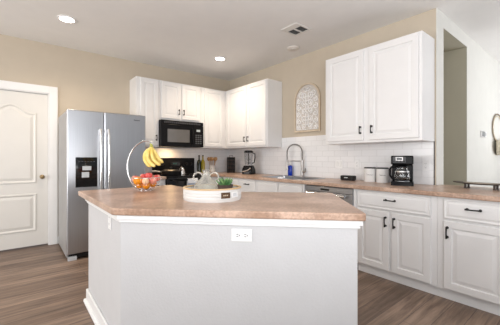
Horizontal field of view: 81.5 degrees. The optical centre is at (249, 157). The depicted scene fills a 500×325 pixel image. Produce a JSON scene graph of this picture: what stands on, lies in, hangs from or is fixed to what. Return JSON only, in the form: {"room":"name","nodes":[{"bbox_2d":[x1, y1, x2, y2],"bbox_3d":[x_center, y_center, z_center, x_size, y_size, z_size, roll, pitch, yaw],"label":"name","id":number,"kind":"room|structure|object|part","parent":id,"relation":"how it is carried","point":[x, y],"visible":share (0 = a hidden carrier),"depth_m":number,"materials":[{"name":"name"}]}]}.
{"room":"kitchen","nodes":[
{"label":"kitchen","id":0,"kind":"room"},
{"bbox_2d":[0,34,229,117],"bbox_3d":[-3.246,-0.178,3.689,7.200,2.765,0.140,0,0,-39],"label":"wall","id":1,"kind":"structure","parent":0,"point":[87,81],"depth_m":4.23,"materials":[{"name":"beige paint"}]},
{"bbox_2d":[0,90,47,250],"bbox_3d":[-3.071,0.162,3.728,0.780,2.044,0.114,0,0,-39],"label":"door","id":2,"kind":"structure","parent":1,"relation":"in","point":[23,115],"depth_m":3.82,"materials":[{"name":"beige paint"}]},
{"bbox_3d":[-3.082,0.734,3.741,0.530,0.500,0.010,0,0,-39],"label":"panel","id":3,"kind":"part","parent":2,"relation":"part of","materials":[{"name":"beige paint"}]},
{"bbox_3d":[-3.082,-0.176,3.741,0.530,1.040,0.010,0,0,-39],"label":"panel","id":4,"kind":"part","parent":2,"relation":"part of","materials":[{"name":"beige paint"}]},
{"bbox_2d":[0,80,57,244],"bbox_3d":[-3.112,0.114,3.778,1.004,2.180,0.150,0,0,-39],"label":"trim","id":5,"kind":"structure","parent":1,"relation":"attached to","point":[52,92],"depth_m":3.99,"materials":[{"name":"white paint"}]},
{"bbox_2d":[130,76,158,146],"bbox_3d":[-1.680,-0.705,4.629,0.353,1.073,0.385,0,0,-39],"label":"upper cabinet","id":6,"kind":"object","parent":1,"relation":"attached to","point":[144,92],"visible":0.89,"depth_m":4.52,"materials":[{"name":"white paint"}]},
{"bbox_3d":[-1.571,-0.708,4.527,0.275,1.023,0.020,0,0,-39],"label":"door","id":7,"kind":"part","parent":6,"relation":"part of","materials":[{"name":"white paint"}]},
{"bbox_2d":[159,80,200,122],"bbox_3d":[-1.248,-0.924,4.982,0.756,0.633,0.385,0,0,-39],"label":"upper cabinet","id":8,"kind":"object","parent":1,"relation":"attached to","point":[177,101],"visible":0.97,"depth_m":4.84,"materials":[{"name":"white paint"}]},
{"bbox_3d":[-1.295,-0.927,4.753,0.327,0.583,0.020,0,0,-39],"label":"door","id":9,"kind":"part","parent":8,"relation":"part of","materials":[{"name":"white paint"}]},
{"bbox_2d":[159,119,202,147],"bbox_3d":[-1.216,-0.388,4.949,0.762,0.428,0.455,0,0,-39],"label":"microwave","id":10,"kind":"object","parent":8,"relation":"attached to","point":[172,133],"visible":0.97,"depth_m":4.78,"materials":[{"name":"black metal"}]},
{"bbox_3d":[-1.190,-0.355,4.762,0.565,0.362,0.030,0,0,-39],"label":"door","id":11,"kind":"part","parent":10,"relation":"part of","materials":[{"name":"black plastic"}]},
{"bbox_3d":[-0.894,-0.355,5.004,0.194,0.362,0.030,0,0,-39],"label":"control panel","id":12,"kind":"part","parent":10,"relation":"part of","materials":[{"name":"black plastic"}]},
{"bbox_3d":[-1.019,-0.927,4.979,0.326,0.583,0.020,0,0,-39],"label":"door","id":13,"kind":"part","parent":8,"relation":"part of","materials":[{"name":"white paint"}]},
{"bbox_2d":[145,147,229,173],"bbox_3d":[-1.175,-0.153,5.285,1.956,0.886,0.008,0,0,-39],"label":"tiled wall","id":14,"kind":"structure","parent":1,"relation":"attached to","point":[220,164],"depth_m":5.42,"materials":[{"name":"white tile"}]},
{"bbox_2d":[199,87,226,148],"bbox_3d":[-0.634,-0.705,5.506,0.852,1.073,0.350,0,0,-39],"label":"upper cabinet","id":15,"kind":"object","parent":1,"relation":"attached to","point":[213,102],"visible":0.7,"depth_m":5.27,"materials":[{"name":"white paint"}]},
{"bbox_3d":[-0.659,-0.708,5.273,0.390,1.023,0.020,0,0,-39],"label":"door","id":16,"kind":"part","parent":15,"relation":"part of","materials":[{"name":"white paint"}]},
{"bbox_2d":[0,0,499,80],"bbox_3d":[1.463,-1.611,2.669,13.200,0.100,10.600,0,0,-39],"label":"ceiling","id":17,"kind":"structure","parent":0,"point":[181,35],"depth_m":3.41,"materials":[{"name":"paint"}]},
{"bbox_2d":[57,15,76,22],"bbox_3d":[-2.062,-1.556,3.270,0.196,0.010,0.196,0,0,-39],"label":"recessed light","id":18,"kind":"object","parent":17,"relation":"in","point":[64,18],"visible":1,"depth_m":3.26,"materials":[{"name":"white paint"}]},
{"bbox_2d":[214,56,225,60],"bbox_3d":[-0.473,-1.556,4.576,0.196,0.010,0.196,0,0,-39],"label":"recessed light","id":19,"kind":"object","parent":17,"relation":"in","point":[218,58],"visible":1,"depth_m":4.55,"materials":[{"name":"white paint"}]},
{"bbox_2d":[287,46,298,50],"bbox_3d":[0.615,-1.547,4.133,0.170,0.026,0.170,0,0,-39],"label":"smoke detector","id":20,"kind":"object","parent":17,"relation":"attached to","point":[290,48],"visible":1,"depth_m":4.10,"materials":[{"name":"white plastic"}]},
{"bbox_2d":[281,22,310,35],"bbox_3d":[0.560,-1.555,3.529,0.274,0.012,0.248,0,0,-39],"label":"ceiling vent","id":21,"kind":"object","parent":17,"relation":"in","point":[295,29],"visible":1,"depth_m":3.51,"materials":[{"name":"white metal"}]},
{"bbox_2d":[0,243,499,324],"bbox_3d":[1.463,1.254,2.669,13.200,0.100,10.600,0,0,-39],"label":"floor","id":22,"kind":"structure","parent":0,"point":[39,285],"depth_m":2.49,"materials":[{"name":"brown wood"}]},
{"bbox_2d":[58,109,144,260],"bbox_3d":[-2.007,0.316,3.931,0.905,1.777,0.932,0,0,-39],"label":"refrigerator","id":23,"kind":"object","parent":22,"relation":"on","point":[94,148],"visible":0.74,"depth_m":3.53,"materials":[{"name":"grey metal"}]},
{"bbox_3d":[-1.980,0.284,3.490,0.389,1.690,0.070,0,0,-39],"label":"freezer door","id":24,"kind":"part","parent":23,"relation":"part of","materials":[{"name":"silver metal"}]},
{"bbox_3d":[-1.952,0.176,3.465,0.230,0.355,0.004,0,0,-39],"label":"dispenser panel","id":25,"kind":"part","parent":23,"relation":"part of","materials":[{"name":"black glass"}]},
{"bbox_3d":[-1.816,0.119,3.531,0.029,0.936,0.072,0,0,-39],"label":"handle","id":26,"kind":"part","parent":23,"relation":"part of","materials":[{"name":"silver metal"}]},
{"bbox_3d":[-1.747,0.119,3.588,0.029,0.936,0.072,0,0,-39],"label":"handle","id":27,"kind":"part","parent":23,"relation":"part of","materials":[{"name":"silver metal"}]},
{"bbox_3d":[-1.627,0.284,3.778,0.510,1.690,0.070,0,0,-39],"label":"door","id":28,"kind":"part","parent":23,"relation":"part of","materials":[{"name":"silver metal"}]},
{"bbox_2d":[156,179,164,185],"bbox_3d":[-1.595,0.767,4.525,0.344,0.872,0.651,0,0,-39],"label":"base cabinet","id":29,"kind":"object","parent":22,"relation":"on","point":[162,182],"visible":0.16,"depth_m":4.36,"materials":[{"name":"white paint"}]},
{"bbox_2d":[152,158,201,186],"bbox_3d":[-1.133,0.597,4.845,0.765,1.175,0.714,0,0,-39],"label":"range","id":30,"kind":"object","parent":22,"relation":"on","point":[187,164],"visible":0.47,"depth_m":4.93,"materials":[{"name":"black metal"}]},
{"bbox_2d":[151,167,181,175],"bbox_3d":[-1.316,0.219,4.551,0.336,0.132,0.508,0,0,42],"label":"frying pan","id":31,"kind":"object","parent":30,"relation":"on","point":[167,172],"visible":1,"depth_m":4.49,"materials":[{"name":"black metal"}]},
{"bbox_3d":[-1.259,0.206,4.616,0.332,0.042,0.332,0,0,42],"label":"lid","id":32,"kind":"part","parent":31,"relation":"part of","materials":[{"name":"silver metal"}]},
{"bbox_2d":[157,173,201,176],"bbox_3d":[-1.127,0.292,4.837,0.765,0.012,0.570,0,0,-39],"label":"cooktop","id":33,"kind":"object","parent":30,"relation":"in","point":[186,174],"depth_m":4.68,"materials":[{"name":"black glass"}]},
{"bbox_2d":[179,166,184,174],"bbox_3d":[-1.143,0.214,4.854,0.122,0.142,0.150,0,0,-42],"label":"kettle","id":34,"kind":"object","parent":30,"relation":"on","point":[181,167],"visible":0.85,"depth_m":4.82,"materials":[{"name":"silver metal"}]},
{"bbox_3d":[-0.957,0.636,4.630,0.757,0.656,0.044,0,0,-39],"label":"oven door","id":35,"kind":"part","parent":30,"relation":"part of","materials":[{"name":"black glass"}]},
{"bbox_2d":[187,178,197,184],"bbox_3d":[-0.908,0.489,4.582,0.170,0.320,0.046,0,0,-39],"label":"tea towel","id":36,"kind":"object","parent":30,"relation":"hanging from","point":[190,181],"visible":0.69,"depth_m":4.55,"materials":[{"name":"white fabric"}]},
{"bbox_2d":[83,199,362,324],"bbox_3d":[-0.327,0.767,2.116,2.177,0.872,1.182,0,0,22],"label":"kitchen island","id":37,"kind":"object","parent":22,"relation":"on","point":[144,270],"visible":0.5,"depth_m":1.62,"materials":[{"name":"grey paint"}]},
{"bbox_3d":[-0.327,1.187,2.117,2.177,0.034,1.182,0,0,22],"label":"shoe moulding","id":38,"kind":"part","parent":37,"relation":"part of","materials":[{"name":"white paint"}]},
{"bbox_3d":[-0.327,1.129,2.115,2.134,0.081,1.142,0,0,22],"label":"baseboard","id":39,"kind":"part","parent":37,"relation":"part of","materials":[{"name":"white paint"}]},
{"bbox_2d":[108,216,111,229],"bbox_3d":[-0.900,0.404,1.860,0.008,0.115,0.070,0,0,-39],"label":"wall outlet","id":40,"kind":"object","parent":37,"relation":"attached to","point":[109,217],"visible":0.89,"depth_m":1.84,"materials":[{"name":"white plastic"}]},
{"bbox_2d":[78,185,365,220],"bbox_3d":[-0.377,0.310,2.163,2.326,0.041,1.258,0,0,24],"label":"island countertop","id":41,"kind":"structure","parent":37,"relation":"on","point":[164,200],"depth_m":1.75,"materials":[{"name":"brown laminate"}]},
{"bbox_2d":[127,140,160,190],"bbox_3d":[-0.917,0.069,2.557,0.268,0.442,0.268,0,0,38],"label":"fruit bowl","id":42,"kind":"object","parent":41,"relation":"on","point":[129,177],"visible":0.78,"depth_m":2.55,"materials":[{"name":"silver metal"}]},
{"bbox_2d":[133,176,141,184],"bbox_3d":[-0.963,0.201,2.495,0.078,0.076,0.078,0,0,-14],"label":"orange","id":43,"kind":"object","parent":42,"relation":"in","point":[134,180],"visible":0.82,"depth_m":2.47,"materials":[{"name":"orange food"}]},
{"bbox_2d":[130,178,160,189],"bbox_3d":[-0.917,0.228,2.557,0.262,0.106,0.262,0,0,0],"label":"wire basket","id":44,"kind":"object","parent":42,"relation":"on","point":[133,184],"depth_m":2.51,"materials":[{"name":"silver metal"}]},
{"bbox_2d":[142,183,149,188],"bbox_3d":[-0.906,0.243,2.532,0.068,0.067,0.068,0,0,-41],"label":"orange","id":45,"kind":"object","parent":42,"relation":"in","point":[148,184],"visible":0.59,"depth_m":2.51,"materials":[{"name":"orange food"}]},
{"bbox_2d":[145,172,152,177],"bbox_3d":[-0.890,0.159,2.548,0.065,0.066,0.064,0,0,-32],"label":"apple","id":46,"kind":"object","parent":42,"relation":"in","point":[147,175],"visible":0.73,"depth_m":2.52,"materials":[{"name":"red food"}]},
{"bbox_2d":[149,176,156,183],"bbox_3d":[-0.842,0.196,2.519,0.067,0.068,0.066,0,0,-23],"label":"apple","id":47,"kind":"object","parent":42,"relation":"in","point":[153,178],"visible":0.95,"depth_m":2.50,"materials":[{"name":"red food"}]},
{"bbox_2d":[143,143,163,166],"bbox_3d":[-0.846,-0.021,2.549,0.177,0.212,0.116,0,0,0],"label":"banana bunch","id":48,"kind":"object","parent":42,"relation":"hanging from","point":[150,156],"visible":1,"depth_m":2.52,"materials":[{"name":"yellow food"}]},
{"bbox_2d":[183,184,240,202],"bbox_3d":[-0.263,0.246,2.038,0.407,0.087,0.407,0,0,0],"label":"round tray","id":49,"kind":"object","parent":41,"relation":"on","point":[190,194],"visible":0.89,"depth_m":1.86,"materials":[{"name":"white wood"}]},
{"bbox_2d":[193,170,219,188],"bbox_3d":[-0.311,0.182,2.058,0.199,0.187,0.199,0,0,0],"label":"glass jug","id":50,"kind":"object","parent":49,"relation":"in","point":[205,182],"visible":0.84,"depth_m":2.02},
{"bbox_2d":[216,177,232,188],"bbox_3d":[-0.176,0.205,2.009,0.122,0.141,0.114,0,0,-2],"label":"potted succulent","id":51,"kind":"object","parent":49,"relation":"in","point":[223,184],"visible":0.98,"depth_m":1.98,"materials":[{"name":"plant"}]},
{"bbox_2d":[217,184,232,188],"bbox_3d":[-0.171,0.232,2.008,0.112,0.087,0.112,0,0,34],"label":"pot","id":52,"kind":"object","parent":51,"relation":"attached to","point":[220,186],"depth_m":1.97,"materials":[{"name":"wood"}]},
{"bbox_3d":[-0.328,0.367,2.115,2.123,0.018,1.132,0,0,22],"label":"moulding","id":53,"kind":"part","parent":37,"relation":"part of","materials":[{"name":"white paint"}]},
{"bbox_3d":[-0.327,0.345,2.116,2.151,0.026,1.158,0,0,22],"label":"moulding","id":54,"kind":"part","parent":37,"relation":"part of","materials":[{"name":"white paint"}]},
{"bbox_2d":[231,229,251,241],"bbox_3d":[-0.046,0.430,1.601,0.115,0.070,0.008,0,0,6],"label":"wall outlet","id":55,"kind":"object","parent":37,"relation":"attached to","point":[240,235],"visible":1,"depth_m":1.60,"materials":[{"name":"white plastic"}]},
{"bbox_2d":[222,177,256,191],"bbox_3d":[0.022,0.767,4.863,0.651,0.872,0.937,0,0,-39],"label":"base cabinet","id":56,"kind":"object","parent":22,"relation":"on","point":[247,185],"visible":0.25,"depth_m":4.51,"materials":[{"name":"white paint"}]},
{"bbox_3d":[-0.319,0.430,4.835,0.021,0.164,0.430,0,0,-39],"label":"drawer","id":57,"kind":"part","parent":56,"relation":"part of","materials":[{"name":"white paint"}]},
{"bbox_3d":[-0.038,0.430,4.493,0.021,0.164,0.395,0,0,-39],"label":"drawer","id":58,"kind":"part","parent":56,"relation":"part of","materials":[{"name":"white paint"}]},
{"bbox_2d":[257,180,306,191],"bbox_3d":[0.605,0.767,4.150,0.651,0.872,0.899,0,0,-39],"label":"base cabinet","id":59,"kind":"object","parent":22,"relation":"on","point":[262,186],"visible":0.12,"depth_m":3.98,"materials":[{"name":"white paint"}]},
{"bbox_3d":[0.248,0.430,4.142,0.021,0.164,0.420,0,0,-39],"label":"drawer","id":60,"kind":"part","parent":59,"relation":"part of","materials":[{"name":"white paint"}]},
{"bbox_3d":[0.526,0.430,3.802,0.021,0.164,0.420,0,0,-39],"label":"drawer","id":61,"kind":"part","parent":59,"relation":"part of","materials":[{"name":"white paint"}]},
{"bbox_2d":[305,185,353,205],"bbox_3d":[1.095,0.768,3.511,0.665,0.871,0.654,0,0,-39],"label":"dishwasher","id":62,"kind":"object","parent":22,"relation":"on","point":[347,194],"visible":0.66,"depth_m":3.25,"materials":[{"name":"grey metal"}]},
{"bbox_3d":[0.862,0.426,3.320,0.063,0.034,0.520,0,0,-39],"label":"handle","id":63,"kind":"part","parent":62,"relation":"part of","materials":[{"name":"silver metal"}]},
{"bbox_3d":[0.902,0.371,3.353,0.041,0.059,0.652,0,0,-39],"label":"control panel","id":64,"kind":"part","parent":62,"relation":"part of","materials":[{"name":"silver metal"}]},
{"bbox_2d":[356,189,438,295],"bbox_3d":[1.579,0.767,2.958,0.651,0.872,0.759,0,0,-39],"label":"base cabinet","id":65,"kind":"object","parent":22,"relation":"on","point":[398,237],"visible":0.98,"depth_m":2.72,"materials":[{"name":"white paint"}]},
{"bbox_2d":[354,189,355,206],"bbox_3d":[1.123,0.718,3.092,0.030,0.772,0.024,0,0,-39],"label":"trim","id":66,"kind":"structure","parent":65,"relation":"attached to","point":[354,189],"depth_m":3.08,"materials":[{"name":"white paint"}]},
{"bbox_3d":[1.240,0.816,2.930,0.020,0.567,0.330,0,0,-39],"label":"door","id":67,"kind":"part","parent":65,"relation":"part of","materials":[{"name":"white paint"}]},
{"bbox_3d":[1.354,0.430,2.790,0.021,0.164,0.690,0,0,-39],"label":"drawer","id":68,"kind":"part","parent":65,"relation":"part of","materials":[{"name":"white paint"}]},
{"bbox_3d":[1.467,0.816,2.652,0.020,0.567,0.334,0,0,-39],"label":"door","id":69,"kind":"part","parent":65,"relation":"part of","materials":[{"name":"white paint"}]},
{"bbox_2d":[438,197,499,315],"bbox_3d":[1.988,0.767,2.457,0.651,0.872,0.529,0,0,-39],"label":"base cabinet","id":70,"kind":"object","parent":22,"relation":"on","point":[468,230],"visible":1,"depth_m":2.31,"materials":[{"name":"white paint"}]},
{"bbox_3d":[1.631,0.624,2.407,0.035,0.102,0.021,0,0,-39],"label":"handle","id":71,"kind":"part","parent":70,"relation":"part of","materials":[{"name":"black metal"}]},
{"bbox_3d":[1.766,0.430,2.285,0.021,0.164,0.415,0,0,-39],"label":"drawer","id":72,"kind":"part","parent":70,"relation":"part of","materials":[{"name":"white paint"}]},
{"bbox_3d":[1.767,0.816,2.286,0.020,0.567,0.415,0,0,-39],"label":"door","id":73,"kind":"part","parent":70,"relation":"part of","materials":[{"name":"white paint"}]},
{"bbox_3d":[1.745,0.414,2.268,0.035,0.022,0.108,0,0,-39],"label":"handle","id":74,"kind":"part","parent":70,"relation":"part of","materials":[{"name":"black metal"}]},
{"bbox_3d":[-0.534,0.768,5.393,0.839,0.872,0.651,0,0,-39],"label":"base cabinet","id":75,"kind":"object","parent":22,"relation":"on","visible":0},
{"bbox_2d":[202,172,499,201],"bbox_3d":[0.748,0.310,3.952,0.855,0.041,4.529,0,0,-42],"label":"countertop","id":76,"kind":"structure","parent":75,"relation":"on","point":[450,191],"depth_m":2.88,"materials":[{"name":"brown laminate"}]},
{"bbox_2d":[197,155,200,171],"bbox_3d":[-0.943,0.122,5.371,0.074,0.335,0.074,0,0,-39],"label":"oil bottle","id":77,"kind":"object","parent":76,"relation":"on","point":[198,161],"visible":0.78,"depth_m":5.34,"materials":[{"name":"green glass"}]},
{"bbox_2d":[201,155,204,172],"bbox_3d":[-0.882,0.122,5.434,0.074,0.335,0.074,0,0,-39],"label":"oil bottle","id":78,"kind":"object","parent":76,"relation":"on","point":[202,161],"visible":0.86,"depth_m":5.40,"materials":[{"name":"yellow glass"}]},
{"bbox_2d":[209,165,215,172],"bbox_3d":[-0.719,0.220,5.535,0.125,0.140,0.125,0,0,-39],"label":"utensil crock","id":79,"kind":"object","parent":76,"relation":"on","point":[212,168],"visible":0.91,"depth_m":5.48,"materials":[{"name":"white ceramic"}]},
{"bbox_2d":[227,155,234,172],"bbox_3d":[-0.360,0.126,5.531,0.150,0.329,0.110,0,0,0],"label":"spice rack","id":80,"kind":"object","parent":76,"relation":"on","point":[229,155],"visible":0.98,"depth_m":5.53,"materials":[{"name":"black metal"}]},
{"bbox_2d":[242,150,255,174],"bbox_3d":[-0.012,0.085,5.027,0.228,0.410,0.208,0,0,23],"label":"blender","id":81,"kind":"object","parent":76,"relation":"on","point":[248,168],"visible":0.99,"depth_m":4.97,"materials":[{"name":"black plastic"}]},
{"bbox_2d":[244,153,252,165],"bbox_3d":[-0.022,0.029,5.039,0.156,0.219,0.156,0,0,23],"label":"jar","id":82,"kind":"object","parent":81,"relation":"on","point":[248,156],"depth_m":4.98,"materials":[{"name":"clear glass"}]},
{"bbox_3d":[-0.022,0.215,5.039,0.200,0.150,0.194,0,0,23],"label":"motor","id":83,"kind":"part","parent":81,"relation":"part of","materials":[{"name":"black plastic"}]},
{"bbox_2d":[288,162,291,175],"bbox_3d":[0.629,0.178,4.545,0.071,0.223,0.071,0,0,6],"label":"soap bottle","id":84,"kind":"object","parent":76,"relation":"on","point":[290,165],"visible":0.99,"depth_m":4.52,"materials":[{"name":"blue plastic"}]},
{"bbox_2d":[262,175,325,179],"bbox_3d":[0.604,0.387,4.146,0.490,0.206,0.815,0,0,-39],"label":"sink","id":85,"kind":"object","parent":76,"relation":"in","point":[284,176],"visible":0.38,"depth_m":4.32,"materials":[{"name":"silver metal"}]},
{"bbox_2d":[286,144,305,176],"bbox_3d":[0.710,0.040,4.414,0.350,0.501,0.084,0,0,39],"label":"faucet","id":86,"kind":"object","parent":76,"relation":"on","point":[302,169],"visible":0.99,"depth_m":4.37,"materials":[{"name":"silver metal"}]},
{"bbox_2d":[340,175,355,180],"bbox_3d":[1.233,0.258,3.643,0.102,0.064,0.170,0,0,-39],"label":"clock radio","id":87,"kind":"object","parent":76,"relation":"on","point":[342,177],"visible":1,"depth_m":3.60,"materials":[{"name":"black plastic"}]},
{"bbox_2d":[364,167,375,181],"bbox_3d":[1.442,0.203,3.485,0.136,0.175,0.136,0,0,23],"label":"canister","id":88,"kind":"object","parent":76,"relation":"on","point":[369,172],"visible":1,"depth_m":3.43,"materials":[{"name":"white ceramic"}]},
{"bbox_2d":[376,167,388,182],"bbox_3d":[1.537,0.203,3.368,0.136,0.175,0.136,0,0,23],"label":"canister","id":89,"kind":"object","parent":76,"relation":"on","point":[382,173],"visible":1,"depth_m":3.31,"materials":[{"name":"white ceramic"}]},
{"bbox_2d":[389,156,413,185],"bbox_3d":[1.601,0.136,3.071,0.230,0.308,0.250,0,0,29],"label":"coffee maker","id":90,"kind":"object","parent":76,"relation":"on","point":[402,166],"visible":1,"depth_m":2.98,"materials":[{"name":"black plastic"}]},
{"bbox_3d":[1.505,0.159,3.063,0.073,0.136,0.022,0,0,12],"label":"carafe handle","id":91,"kind":"part","parent":90,"relation":"part of","materials":[{"name":"black plastic"}]},
{"bbox_3d":[1.532,0.025,2.976,0.120,0.061,0.002,0,0,29],"label":"control panel","id":92,"kind":"part","parent":90,"relation":"part of","materials":[{"name":"grey plastic"}]},
{"bbox_3d":[1.646,0.161,3.132,0.200,0.172,0.090,0,0,29],"label":"water tank","id":93,"kind":"part","parent":90,"relation":"part of","materials":[{"name":"clear glass"}]},
{"bbox_2d":[453,181,499,189],"bbox_3d":[2.124,0.260,2.666,0.196,0.061,0.452,0,0,-33],"label":"serving tray","id":94,"kind":"object","parent":76,"relation":"on","point":[466,184],"visible":0.99,"depth_m":2.63,"materials":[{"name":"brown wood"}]},
{"bbox_2d":[230,8,435,184],"bbox_3d":[0.794,-0.178,4.585,0.190,2.765,3.866,0,0,-39],"label":"wall","id":95,"kind":"structure","parent":0,"point":[310,67],"depth_m":4.22,"materials":[{"name":"beige paint"}]},
{"bbox_2d":[226,78,281,148],"bbox_3d":[0.013,-0.705,5.085,0.385,1.073,1.157,0,0,-39],"label":"upper cabinet","id":96,"kind":"object","parent":95,"relation":"attached to","point":[253,110],"visible":1,"depth_m":4.77,"materials":[{"name":"white paint"}]},
{"bbox_3d":[-0.243,-0.708,5.166,0.020,1.023,0.560,0,0,-39],"label":"door","id":97,"kind":"part","parent":96,"relation":"part of","materials":[{"name":"white paint"}]},
{"bbox_3d":[0.104,-0.708,4.741,0.020,1.023,0.470,0,0,-39],"label":"door","id":98,"kind":"part","parent":96,"relation":"part of","materials":[{"name":"white paint"}]},
{"bbox_2d":[294,82,320,132],"bbox_3d":[0.853,-0.749,4.344,0.024,0.735,0.490,0,0,-39],"label":"wall plaque","id":99,"kind":"object","parent":95,"relation":"attached to","point":[307,100],"visible":1,"depth_m":4.33,"materials":[{"name":"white wood"}]},
{"bbox_2d":[230,135,433,184],"bbox_3d":[0.755,-0.014,4.476,0.008,0.608,3.706,0,0,-39],"label":"tiled wall","id":100,"kind":"structure","parent":95,"relation":"attached to","point":[319,157],"depth_m":4.03,"materials":[{"name":"white tile"}]},
{"bbox_2d":[422,160,428,170],"bbox_3d":[1.875,0.084,3.093,0.008,0.115,0.070,0,0,-39],"label":"wall outlet","id":101,"kind":"object","parent":100,"relation":"attached to","point":[425,163],"visible":1,"depth_m":3.09,"materials":[{"name":"white plastic"}]},
{"bbox_2d":[326,31,434,144],"bbox_3d":[1.429,-0.705,3.353,0.385,1.073,1.129,0,0,-39],"label":"upper cabinet","id":102,"kind":"object","parent":95,"relation":"attached to","point":[384,92],"visible":1,"depth_m":3.10,"materials":[{"name":"white paint"}]},
{"bbox_3d":[1.134,-0.708,3.481,0.020,1.023,0.490,0,0,-39],"label":"door","id":103,"kind":"part","parent":102,"relation":"part of","materials":[{"name":"white paint"}]},
{"bbox_3d":[1.493,-0.708,3.042,0.020,1.023,0.510,0,0,-39],"label":"door","id":104,"kind":"part","parent":102,"relation":"part of","materials":[{"name":"white paint"}]},
{"bbox_2d":[444,29,465,51],"bbox_3d":[1.204,-1.482,4.919,0.848,0.153,3.867,0,0,-39],"label":"ceiling","id":105,"kind":"structure","parent":0,"point":[451,43],"depth_m":3.58,"materials":[{"name":"paint"}]},
{"bbox_2d":[444,47,466,185],"bbox_3d":[1.209,-0.177,5.001,0.960,2.762,3.988,0,0,-39],"label":"wall","id":106,"kind":"structure","parent":0,"point":[455,61],"depth_m":3.78,"materials":[{"name":"paint"}]},
{"bbox_2d":[436,8,499,187],"bbox_3d":[4.232,-0.178,4.969,6.000,2.765,0.120,0,0,-39],"label":"wall","id":107,"kind":"structure","parent":0,"point":[483,71],"depth_m":3.93,"materials":[{"name":"white paint"}]},
{"bbox_2d":[434,141,434,184],"bbox_3d":[1.930,0.061,3.037,0.010,0.456,0.007,0,0,-39],"label":"trim","id":108,"kind":"structure","parent":107,"relation":"attached to","point":[434,141],"depth_m":3.03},
{"bbox_2d":[480,131,485,137],"bbox_3d":[3.336,-0.331,4.138,0.240,0.090,0.030,0,0,-39],"label":"thermostat","id":109,"kind":"object","parent":107,"relation":"attached to","point":[482,133],"visible":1,"depth_m":4.07,"materials":[{"name":"white plastic"}]},
{"bbox_2d":[492,114,499,154],"bbox_3d":[4.073,-0.370,4.627,0.758,0.669,0.200,0,0,-39],"label":"wall basket","id":110,"kind":"object","parent":107,"relation":"hanging from","point":[494,117],"visible":1,"depth_m":4.50,"materials":[{"name":"beige wicker"}]}
]}

